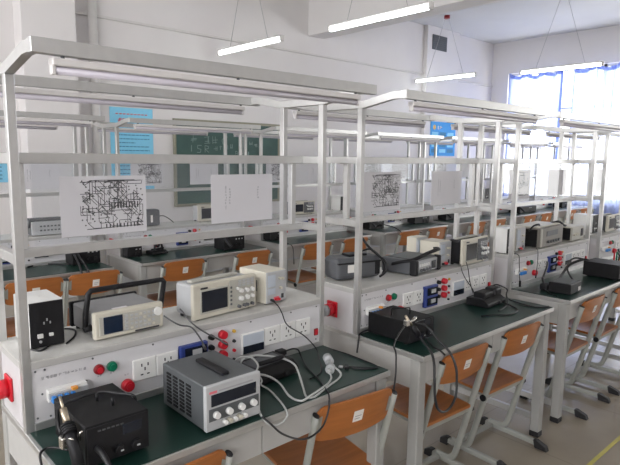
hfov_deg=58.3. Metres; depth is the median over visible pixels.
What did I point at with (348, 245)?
chair
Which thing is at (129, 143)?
poster
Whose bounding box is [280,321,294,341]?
outlet
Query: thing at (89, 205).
sheet
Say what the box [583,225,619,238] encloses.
shelf
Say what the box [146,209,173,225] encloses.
adapter
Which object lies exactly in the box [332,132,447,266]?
workbench
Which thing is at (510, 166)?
sheet
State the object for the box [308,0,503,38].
beam
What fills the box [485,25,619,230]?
wall
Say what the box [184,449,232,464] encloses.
chair
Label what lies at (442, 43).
air vent
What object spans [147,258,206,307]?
chair
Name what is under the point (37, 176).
sheet
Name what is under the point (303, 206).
oscilloscope
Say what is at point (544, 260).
outlet
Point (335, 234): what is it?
workbench
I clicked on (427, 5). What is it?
pendant lamp
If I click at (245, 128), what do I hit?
light fixture
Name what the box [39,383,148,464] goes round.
station
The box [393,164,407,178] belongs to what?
sheet
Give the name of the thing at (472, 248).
oscilloscope
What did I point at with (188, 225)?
shelf
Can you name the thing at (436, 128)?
poster
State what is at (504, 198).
shelf
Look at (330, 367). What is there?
power cord
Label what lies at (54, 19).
pillar
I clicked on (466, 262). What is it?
lead
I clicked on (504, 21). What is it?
ceiling
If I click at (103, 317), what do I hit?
signal generator
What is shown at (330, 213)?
shelf
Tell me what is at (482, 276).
outlet
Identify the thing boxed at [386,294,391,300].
lamp
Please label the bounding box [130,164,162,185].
sheet
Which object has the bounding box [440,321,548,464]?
chair
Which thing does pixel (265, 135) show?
light fixture
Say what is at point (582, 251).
outlet
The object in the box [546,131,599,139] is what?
light fixture
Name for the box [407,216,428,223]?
station
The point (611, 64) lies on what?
window
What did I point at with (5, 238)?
shelf
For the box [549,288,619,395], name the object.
chair
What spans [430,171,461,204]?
sheet
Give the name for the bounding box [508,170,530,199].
sheet
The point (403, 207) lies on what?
shelf
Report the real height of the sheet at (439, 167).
0.192 m
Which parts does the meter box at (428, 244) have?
panel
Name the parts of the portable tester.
carrying handle, panel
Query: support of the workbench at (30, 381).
on the floor
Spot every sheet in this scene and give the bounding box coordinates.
[24,164,59,188]
[59,175,146,237]
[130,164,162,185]
[190,164,217,184]
[211,174,271,223]
[266,164,287,181]
[307,164,327,180]
[363,172,400,211]
[364,164,378,171]
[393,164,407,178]
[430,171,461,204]
[436,164,446,170]
[462,164,468,176]
[507,164,513,175]
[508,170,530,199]
[533,164,541,174]
[547,169,566,195]
[594,168,609,191]
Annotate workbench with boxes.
[0,35,390,464]
[0,110,113,317]
[92,118,266,297]
[230,126,371,286]
[288,89,553,464]
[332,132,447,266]
[406,136,505,238]
[447,111,619,423]
[464,140,550,239]
[510,142,586,221]
[544,127,619,349]
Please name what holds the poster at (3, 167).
attached to the wall at (399, 45)
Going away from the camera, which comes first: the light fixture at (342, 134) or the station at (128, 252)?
the station at (128, 252)
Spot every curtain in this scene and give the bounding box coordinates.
[503,70,563,195]
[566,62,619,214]
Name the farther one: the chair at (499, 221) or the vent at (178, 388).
the chair at (499, 221)
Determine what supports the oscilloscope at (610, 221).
on the workbench at (602, 244)
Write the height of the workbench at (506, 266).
1.827 m
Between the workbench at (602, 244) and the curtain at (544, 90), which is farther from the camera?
the curtain at (544, 90)
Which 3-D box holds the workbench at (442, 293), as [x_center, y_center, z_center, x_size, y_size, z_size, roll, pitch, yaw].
[0.591,0.254,2.943,1.281,1.827,0.889,-6,10,-42]
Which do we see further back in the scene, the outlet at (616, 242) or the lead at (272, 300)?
the outlet at (616, 242)
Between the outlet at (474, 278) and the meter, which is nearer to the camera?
the outlet at (474, 278)
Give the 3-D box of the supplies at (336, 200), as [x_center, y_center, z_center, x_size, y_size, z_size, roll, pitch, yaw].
[0.335,-0.334,6.253,0.130,0.160,0.166,-6,10,-42]
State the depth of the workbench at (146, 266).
4.59 m
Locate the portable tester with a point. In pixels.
(407, 262)
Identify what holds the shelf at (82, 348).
attached to the workbench at (30, 381)
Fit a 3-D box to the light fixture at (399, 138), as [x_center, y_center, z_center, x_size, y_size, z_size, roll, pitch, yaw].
[1.155,-1.068,6.348,1.079,0.049,0.032,-6,10,-42]
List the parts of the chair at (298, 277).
seat, seat frame, backrest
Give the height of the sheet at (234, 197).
0.185 m
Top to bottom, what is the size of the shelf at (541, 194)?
0.024 m
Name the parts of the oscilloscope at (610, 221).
control plate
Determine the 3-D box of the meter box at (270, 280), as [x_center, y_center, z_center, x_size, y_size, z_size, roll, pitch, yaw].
[-0.192,0.213,2.300,0.177,0.134,0.113,8,10,42]
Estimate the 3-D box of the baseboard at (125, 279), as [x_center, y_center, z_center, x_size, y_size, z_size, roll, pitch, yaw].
[0.592,0.255,9.245,8.670,0.120,0.012,-6,10,-42]
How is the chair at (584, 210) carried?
on the floor
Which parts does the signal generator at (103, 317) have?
plate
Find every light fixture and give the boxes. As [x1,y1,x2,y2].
[0,86,244,114]
[0,117,92,126]
[0,123,57,129]
[48,56,360,105]
[96,127,207,135]
[134,123,252,133]
[233,133,313,139]
[279,131,356,138]
[293,110,425,127]
[332,138,392,142]
[379,136,439,141]
[406,141,453,144]
[408,100,537,123]
[451,123,530,134]
[453,139,494,144]
[464,143,501,146]
[509,142,545,146]
[510,146,540,148]
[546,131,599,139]
[553,145,582,148]
[559,119,619,131]
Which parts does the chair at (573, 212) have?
backrest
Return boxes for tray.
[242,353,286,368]
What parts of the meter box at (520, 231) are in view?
panel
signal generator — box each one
[27,216,60,235]
[68,277,165,340]
[516,221,562,247]
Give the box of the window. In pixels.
[512,63,617,109]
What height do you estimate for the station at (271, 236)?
0.265 m
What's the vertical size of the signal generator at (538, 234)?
0.158 m
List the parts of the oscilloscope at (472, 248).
carrying handle, screen frame, control plate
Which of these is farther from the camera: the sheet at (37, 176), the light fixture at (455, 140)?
the light fixture at (455, 140)
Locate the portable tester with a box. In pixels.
[381,247,440,276]
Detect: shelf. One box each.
[0,234,81,242]
[0,287,319,369]
[126,220,240,232]
[257,210,342,220]
[324,259,491,293]
[350,204,422,211]
[418,199,481,205]
[483,196,523,200]
[487,238,587,258]
[529,193,565,196]
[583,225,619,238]
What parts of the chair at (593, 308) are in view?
seat frame, seat, backrest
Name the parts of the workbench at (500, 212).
post, post, control panel, drawer, post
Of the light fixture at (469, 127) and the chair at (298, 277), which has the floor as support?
the chair at (298, 277)
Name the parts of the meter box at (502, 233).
panel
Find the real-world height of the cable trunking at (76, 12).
0.030 m
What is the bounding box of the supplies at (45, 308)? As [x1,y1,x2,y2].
[13,289,76,351]
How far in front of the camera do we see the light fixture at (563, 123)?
3.46 m
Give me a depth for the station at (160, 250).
4.51 m
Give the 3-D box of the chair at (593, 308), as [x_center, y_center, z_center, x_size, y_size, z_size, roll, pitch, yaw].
[1.635,0.734,3.619,0.390,0.718,0.532,-6,10,-42]
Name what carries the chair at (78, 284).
on the floor
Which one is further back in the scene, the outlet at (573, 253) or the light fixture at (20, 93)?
the outlet at (573, 253)
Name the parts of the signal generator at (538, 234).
panel, trim, panel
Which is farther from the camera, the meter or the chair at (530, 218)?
the chair at (530, 218)
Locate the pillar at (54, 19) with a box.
[12,0,81,297]
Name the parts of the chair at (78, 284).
backrest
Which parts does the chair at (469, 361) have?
seat, seat frame, backrest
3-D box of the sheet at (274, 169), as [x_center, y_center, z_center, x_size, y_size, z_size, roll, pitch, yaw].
[-0.327,-0.600,5.556,0.285,0.192,0.002,-6,10,-42]
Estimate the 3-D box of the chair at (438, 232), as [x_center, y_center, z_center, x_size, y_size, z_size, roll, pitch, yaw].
[1.363,0.292,6.668,0.406,0.761,0.553,-6,10,-42]
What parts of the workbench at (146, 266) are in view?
arm, post, rail, leg, panel, post, arm, apron panel, leg, drawer, sill rail, display rail, control panel, drawer, post, leg, post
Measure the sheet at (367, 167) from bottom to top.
0.192 m
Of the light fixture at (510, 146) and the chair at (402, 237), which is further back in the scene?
the light fixture at (510, 146)
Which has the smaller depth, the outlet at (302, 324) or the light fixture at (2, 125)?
the outlet at (302, 324)
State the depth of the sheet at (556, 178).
4.04 m
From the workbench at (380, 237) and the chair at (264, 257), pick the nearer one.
the chair at (264, 257)
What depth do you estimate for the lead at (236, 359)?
1.86 m
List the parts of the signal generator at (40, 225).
carrying handle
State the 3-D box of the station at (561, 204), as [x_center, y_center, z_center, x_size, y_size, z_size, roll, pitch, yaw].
[4.226,-0.472,9.368,0.200,0.100,0.172,-6,10,-42]
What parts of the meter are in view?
cord, panel, panel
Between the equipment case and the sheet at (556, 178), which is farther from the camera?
the sheet at (556, 178)
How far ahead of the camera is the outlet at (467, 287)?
3.11 m
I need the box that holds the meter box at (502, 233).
[495,227,509,253]
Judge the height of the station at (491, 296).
0.096 m
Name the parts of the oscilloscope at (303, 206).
control plate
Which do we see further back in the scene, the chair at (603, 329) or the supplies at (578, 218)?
the supplies at (578, 218)
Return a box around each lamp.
[93,364,104,374]
[106,361,117,371]
[217,2,283,55]
[327,0,433,32]
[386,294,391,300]
[391,293,396,299]
[415,15,476,82]
[519,1,604,74]
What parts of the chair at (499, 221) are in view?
backrest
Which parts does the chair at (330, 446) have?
seat frame, seat, backrest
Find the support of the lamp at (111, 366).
attached to the workbench at (30, 381)
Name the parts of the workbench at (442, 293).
arm, post, plug plate, panel, rail, rail, rail, post, apron panel, arm, display rail, display rail, sill rail, leg, control panel, terminal knob, arm, terminal knob, terminal knob, leg, post, drawer, rail, rail, rail, rail, post, drawer, leg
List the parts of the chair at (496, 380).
adjuster knob, seat frame, seat, backrest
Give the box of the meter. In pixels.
[551,220,583,240]
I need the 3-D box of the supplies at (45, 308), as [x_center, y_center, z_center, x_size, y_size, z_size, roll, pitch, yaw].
[-0.832,0.271,1.780,0.174,0.146,0.206,-6,10,-42]
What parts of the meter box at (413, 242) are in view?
panel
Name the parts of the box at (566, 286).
plate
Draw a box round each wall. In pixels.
[0,0,493,263]
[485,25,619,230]
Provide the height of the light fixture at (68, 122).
0.049 m
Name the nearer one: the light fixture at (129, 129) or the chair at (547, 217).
the light fixture at (129, 129)
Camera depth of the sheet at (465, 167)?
7.82 m
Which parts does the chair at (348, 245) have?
backrest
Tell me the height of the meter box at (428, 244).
0.140 m
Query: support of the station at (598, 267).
on the workbench at (506, 266)
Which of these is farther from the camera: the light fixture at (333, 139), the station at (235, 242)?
the light fixture at (333, 139)
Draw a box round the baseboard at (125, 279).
[122,233,461,282]
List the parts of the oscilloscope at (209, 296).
carrying handle, screen frame, control plate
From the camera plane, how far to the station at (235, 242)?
4.75 m
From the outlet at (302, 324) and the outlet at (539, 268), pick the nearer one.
the outlet at (302, 324)
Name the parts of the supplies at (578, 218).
panel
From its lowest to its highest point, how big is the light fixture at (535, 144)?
0.049 m
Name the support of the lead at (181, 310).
attached to the workbench at (30, 381)
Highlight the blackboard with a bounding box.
[172,118,279,206]
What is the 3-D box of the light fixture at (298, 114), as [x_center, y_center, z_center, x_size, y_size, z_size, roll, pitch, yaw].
[0.322,-0.641,3.149,1.079,0.049,0.032,-6,10,-42]
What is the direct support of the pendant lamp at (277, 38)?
hanging from the ceiling
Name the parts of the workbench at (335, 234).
post, panel, rail, post, apron panel, arm, leg, drawer, rail, sill rail, control panel, display rail, post, drawer, post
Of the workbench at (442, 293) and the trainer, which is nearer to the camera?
the workbench at (442, 293)
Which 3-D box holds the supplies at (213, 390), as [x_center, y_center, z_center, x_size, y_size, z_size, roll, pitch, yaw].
[-0.309,0.489,1.748,0.196,0.154,0.278,-6,10,-42]
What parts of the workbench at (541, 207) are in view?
post, post, control panel, drawer, post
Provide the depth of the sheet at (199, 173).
4.98 m
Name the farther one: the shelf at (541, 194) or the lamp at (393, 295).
the shelf at (541, 194)
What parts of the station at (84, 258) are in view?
power cord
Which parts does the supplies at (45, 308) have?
panel, cord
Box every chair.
[4,277,66,337]
[65,269,122,326]
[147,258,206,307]
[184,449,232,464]
[232,250,272,271]
[262,388,396,464]
[288,242,333,288]
[311,237,369,271]
[386,230,421,255]
[386,342,491,464]
[398,227,447,252]
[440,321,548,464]
[466,221,486,235]
[487,219,506,245]
[519,294,610,419]
[522,215,536,222]
[538,213,552,221]
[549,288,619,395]
[562,210,577,223]
[579,208,586,212]
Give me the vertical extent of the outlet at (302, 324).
0.073 m
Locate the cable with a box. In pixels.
[261,348,329,439]
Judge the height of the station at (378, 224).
0.305 m
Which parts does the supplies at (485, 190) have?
panel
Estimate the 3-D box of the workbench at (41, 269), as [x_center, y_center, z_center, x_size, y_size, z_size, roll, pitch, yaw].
[-2.158,0.093,3.892,1.281,1.827,0.889,-6,10,-42]
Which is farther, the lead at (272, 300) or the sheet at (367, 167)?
the sheet at (367, 167)
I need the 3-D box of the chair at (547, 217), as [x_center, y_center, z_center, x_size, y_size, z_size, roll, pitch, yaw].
[3.426,0.063,8.523,0.406,0.761,0.553,-6,10,-42]
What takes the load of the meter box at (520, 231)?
on the workbench at (506, 266)
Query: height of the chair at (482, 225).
0.761 m
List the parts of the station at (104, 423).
power cord, iron cord, panel, knob, knob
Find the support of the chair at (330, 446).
on the floor
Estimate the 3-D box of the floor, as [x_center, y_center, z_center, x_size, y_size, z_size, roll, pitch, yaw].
[1.911,1.083,4.105,14.100,0.101,9.900,-6,10,-42]
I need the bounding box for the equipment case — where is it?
[325,238,387,279]
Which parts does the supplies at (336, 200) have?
panel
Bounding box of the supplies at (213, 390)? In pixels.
[163,350,259,432]
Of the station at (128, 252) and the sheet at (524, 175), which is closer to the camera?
the sheet at (524, 175)
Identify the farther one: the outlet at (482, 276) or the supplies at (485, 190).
the supplies at (485, 190)
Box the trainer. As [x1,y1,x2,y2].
[613,249,619,260]
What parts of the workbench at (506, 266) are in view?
post, rail, panel, rail, rail, post, rail, apron panel, arm, display rail, arm, sill rail, display rail, control panel, post, leg, rail, rail, rail, drawer, post, rail, drawer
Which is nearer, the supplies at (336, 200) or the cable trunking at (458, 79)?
the supplies at (336, 200)
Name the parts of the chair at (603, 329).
seat, seat frame, backrest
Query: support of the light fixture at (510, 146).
attached to the workbench at (541, 207)
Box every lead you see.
[163,315,206,349]
[179,309,227,345]
[235,356,288,426]
[271,299,321,378]
[332,349,377,369]
[460,262,473,292]
[514,253,520,286]
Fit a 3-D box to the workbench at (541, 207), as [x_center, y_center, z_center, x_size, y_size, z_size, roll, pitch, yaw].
[4.032,-0.595,9.457,1.281,1.827,0.889,-6,10,-42]
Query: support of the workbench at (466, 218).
on the floor
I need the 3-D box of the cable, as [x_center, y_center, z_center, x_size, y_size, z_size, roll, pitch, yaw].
[-0.040,0.568,1.972,0.219,0.165,0.531,1,8,0]
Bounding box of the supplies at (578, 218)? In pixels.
[573,213,598,232]
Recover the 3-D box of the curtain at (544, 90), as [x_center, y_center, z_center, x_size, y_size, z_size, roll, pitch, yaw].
[4.404,-1.868,11.044,0.162,2.628,1.051,-7,11,-43]
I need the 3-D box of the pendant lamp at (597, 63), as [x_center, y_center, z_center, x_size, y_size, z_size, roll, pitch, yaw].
[3.611,-2.885,7.952,0.100,1.095,1.208,-6,10,-42]
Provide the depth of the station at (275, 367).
2.02 m
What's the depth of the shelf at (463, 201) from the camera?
7.46 m
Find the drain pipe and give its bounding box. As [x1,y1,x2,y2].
[87,0,105,263]
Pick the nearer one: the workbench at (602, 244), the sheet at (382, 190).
the sheet at (382, 190)
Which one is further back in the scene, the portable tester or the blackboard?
the blackboard
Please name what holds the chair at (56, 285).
on the floor
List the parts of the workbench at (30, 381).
rail, post, rail, rail, plug plate, leg, panel, post, arm, apron panel, display rail, display rail, control panel, sill rail, terminal post, drawer, terminal knob, terminal knob, terminal knob, arm, post, rail, rail, rail, drawer, post, arm, leg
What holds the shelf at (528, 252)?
attached to the workbench at (506, 266)
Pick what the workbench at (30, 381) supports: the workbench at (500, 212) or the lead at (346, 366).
the lead at (346, 366)
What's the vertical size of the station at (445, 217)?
0.144 m
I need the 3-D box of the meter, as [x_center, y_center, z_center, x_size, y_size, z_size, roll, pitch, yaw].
[1.860,-0.024,4.106,0.401,0.152,0.200,-7,11,-44]
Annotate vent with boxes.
[166,372,190,416]
[432,34,446,51]
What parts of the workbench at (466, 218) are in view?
post, panel, post, apron panel, control panel, drawer, post, post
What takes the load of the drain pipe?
attached to the wall at (399, 45)
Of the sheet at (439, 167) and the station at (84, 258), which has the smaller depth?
the station at (84, 258)
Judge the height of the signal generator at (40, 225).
0.128 m
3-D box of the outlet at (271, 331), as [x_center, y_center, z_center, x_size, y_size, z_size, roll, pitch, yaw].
[-0.150,0.405,2.186,0.080,0.073,0.010,-6,10,-42]
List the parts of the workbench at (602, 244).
post, rail, panel, rail, rail, display rail, post, control panel, arm, leg, display rail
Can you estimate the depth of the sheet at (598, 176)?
4.57 m
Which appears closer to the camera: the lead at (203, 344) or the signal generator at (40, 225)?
the lead at (203, 344)
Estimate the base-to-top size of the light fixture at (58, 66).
0.049 m
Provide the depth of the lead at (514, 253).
3.47 m
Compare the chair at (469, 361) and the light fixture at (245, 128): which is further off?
the light fixture at (245, 128)
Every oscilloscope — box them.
[176,272,255,320]
[193,204,210,221]
[287,200,314,213]
[450,234,489,265]
[602,213,619,231]
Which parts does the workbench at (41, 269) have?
display rail, sill rail, control panel, post, leg, post, leg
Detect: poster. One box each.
[0,164,7,181]
[109,106,153,188]
[429,121,455,155]
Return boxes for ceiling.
[411,0,619,43]
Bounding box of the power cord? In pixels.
[240,353,341,401]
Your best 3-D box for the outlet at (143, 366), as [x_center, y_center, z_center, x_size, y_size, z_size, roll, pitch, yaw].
[-0.545,0.449,1.830,0.081,0.073,0.010,-6,10,-42]
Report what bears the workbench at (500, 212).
on the floor
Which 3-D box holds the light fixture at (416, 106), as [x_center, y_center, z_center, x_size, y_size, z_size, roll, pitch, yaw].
[0.810,-0.563,2.617,1.079,0.049,0.032,-6,10,-42]
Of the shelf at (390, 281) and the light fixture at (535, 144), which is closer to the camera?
the shelf at (390, 281)
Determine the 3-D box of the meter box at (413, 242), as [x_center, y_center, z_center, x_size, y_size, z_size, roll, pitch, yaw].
[0.613,0.097,3.152,0.082,0.152,0.110,8,11,44]
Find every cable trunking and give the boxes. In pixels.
[75,11,423,74]
[458,79,492,86]
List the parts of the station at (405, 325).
power cord, hanging cord, wire handle, panel, iron cord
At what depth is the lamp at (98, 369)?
1.72 m
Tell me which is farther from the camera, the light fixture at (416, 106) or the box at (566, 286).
the box at (566, 286)
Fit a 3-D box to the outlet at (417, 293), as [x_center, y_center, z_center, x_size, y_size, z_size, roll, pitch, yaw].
[0.548,0.327,2.813,0.081,0.073,0.010,-6,10,-42]
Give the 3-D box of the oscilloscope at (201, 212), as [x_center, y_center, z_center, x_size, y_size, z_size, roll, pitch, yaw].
[-0.923,-0.183,5.076,0.290,0.152,0.136,-6,10,-42]
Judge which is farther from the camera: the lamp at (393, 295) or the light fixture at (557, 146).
the light fixture at (557, 146)
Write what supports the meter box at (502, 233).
on the workbench at (506, 266)
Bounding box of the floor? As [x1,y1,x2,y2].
[0,231,619,464]
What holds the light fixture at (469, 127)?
attached to the workbench at (506, 266)
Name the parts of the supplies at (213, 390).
carrying handle, knob, knob, panel, knob, knob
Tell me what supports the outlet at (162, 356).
attached to the workbench at (30, 381)
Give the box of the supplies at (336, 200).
[331,195,342,210]
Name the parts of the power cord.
second cord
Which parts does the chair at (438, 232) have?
backrest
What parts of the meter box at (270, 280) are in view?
panel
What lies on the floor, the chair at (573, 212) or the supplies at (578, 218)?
the chair at (573, 212)
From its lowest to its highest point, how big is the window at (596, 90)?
2.750 m
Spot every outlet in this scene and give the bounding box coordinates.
[132,355,155,381]
[156,350,177,375]
[264,324,279,345]
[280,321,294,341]
[295,317,309,337]
[402,291,412,306]
[413,289,422,304]
[464,277,471,290]
[471,275,478,288]
[479,273,486,286]
[535,259,541,270]
[542,258,547,269]
[570,251,575,261]
[575,250,580,259]
[580,249,584,257]
[614,240,618,248]
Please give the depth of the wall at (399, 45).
7.82 m
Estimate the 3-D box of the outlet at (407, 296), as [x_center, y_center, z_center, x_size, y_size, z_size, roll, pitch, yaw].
[0.486,0.334,2.757,0.081,0.073,0.010,-6,10,-42]
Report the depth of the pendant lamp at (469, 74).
9.36 m
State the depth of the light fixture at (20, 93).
2.20 m
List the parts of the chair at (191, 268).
seat, backrest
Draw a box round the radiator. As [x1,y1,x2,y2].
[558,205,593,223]
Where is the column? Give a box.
[419,25,459,236]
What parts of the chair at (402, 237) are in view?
backrest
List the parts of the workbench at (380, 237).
panel, apron panel, arm, leg, display rail, control panel, drawer, sill rail, post, post, drawer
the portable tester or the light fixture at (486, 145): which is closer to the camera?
the portable tester
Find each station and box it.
[28,250,100,273]
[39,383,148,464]
[122,246,143,257]
[146,244,167,254]
[214,235,244,250]
[242,351,298,384]
[263,232,293,262]
[356,305,457,412]
[363,221,400,232]
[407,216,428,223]
[438,213,453,220]
[466,284,548,316]
[508,205,535,213]
[553,202,566,207]
[559,257,619,279]
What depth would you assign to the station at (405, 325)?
2.43 m
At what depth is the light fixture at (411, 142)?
7.92 m
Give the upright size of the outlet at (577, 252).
0.073 m
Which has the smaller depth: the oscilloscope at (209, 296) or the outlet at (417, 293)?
the oscilloscope at (209, 296)
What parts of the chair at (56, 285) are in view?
seat, backrest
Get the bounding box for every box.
[240,264,285,304]
[407,235,427,252]
[420,238,450,265]
[496,225,525,251]
[540,261,580,296]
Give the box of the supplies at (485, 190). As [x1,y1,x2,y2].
[483,188,488,198]
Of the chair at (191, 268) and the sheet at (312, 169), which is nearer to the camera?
the chair at (191, 268)
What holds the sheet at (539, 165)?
attached to the workbench at (541, 207)

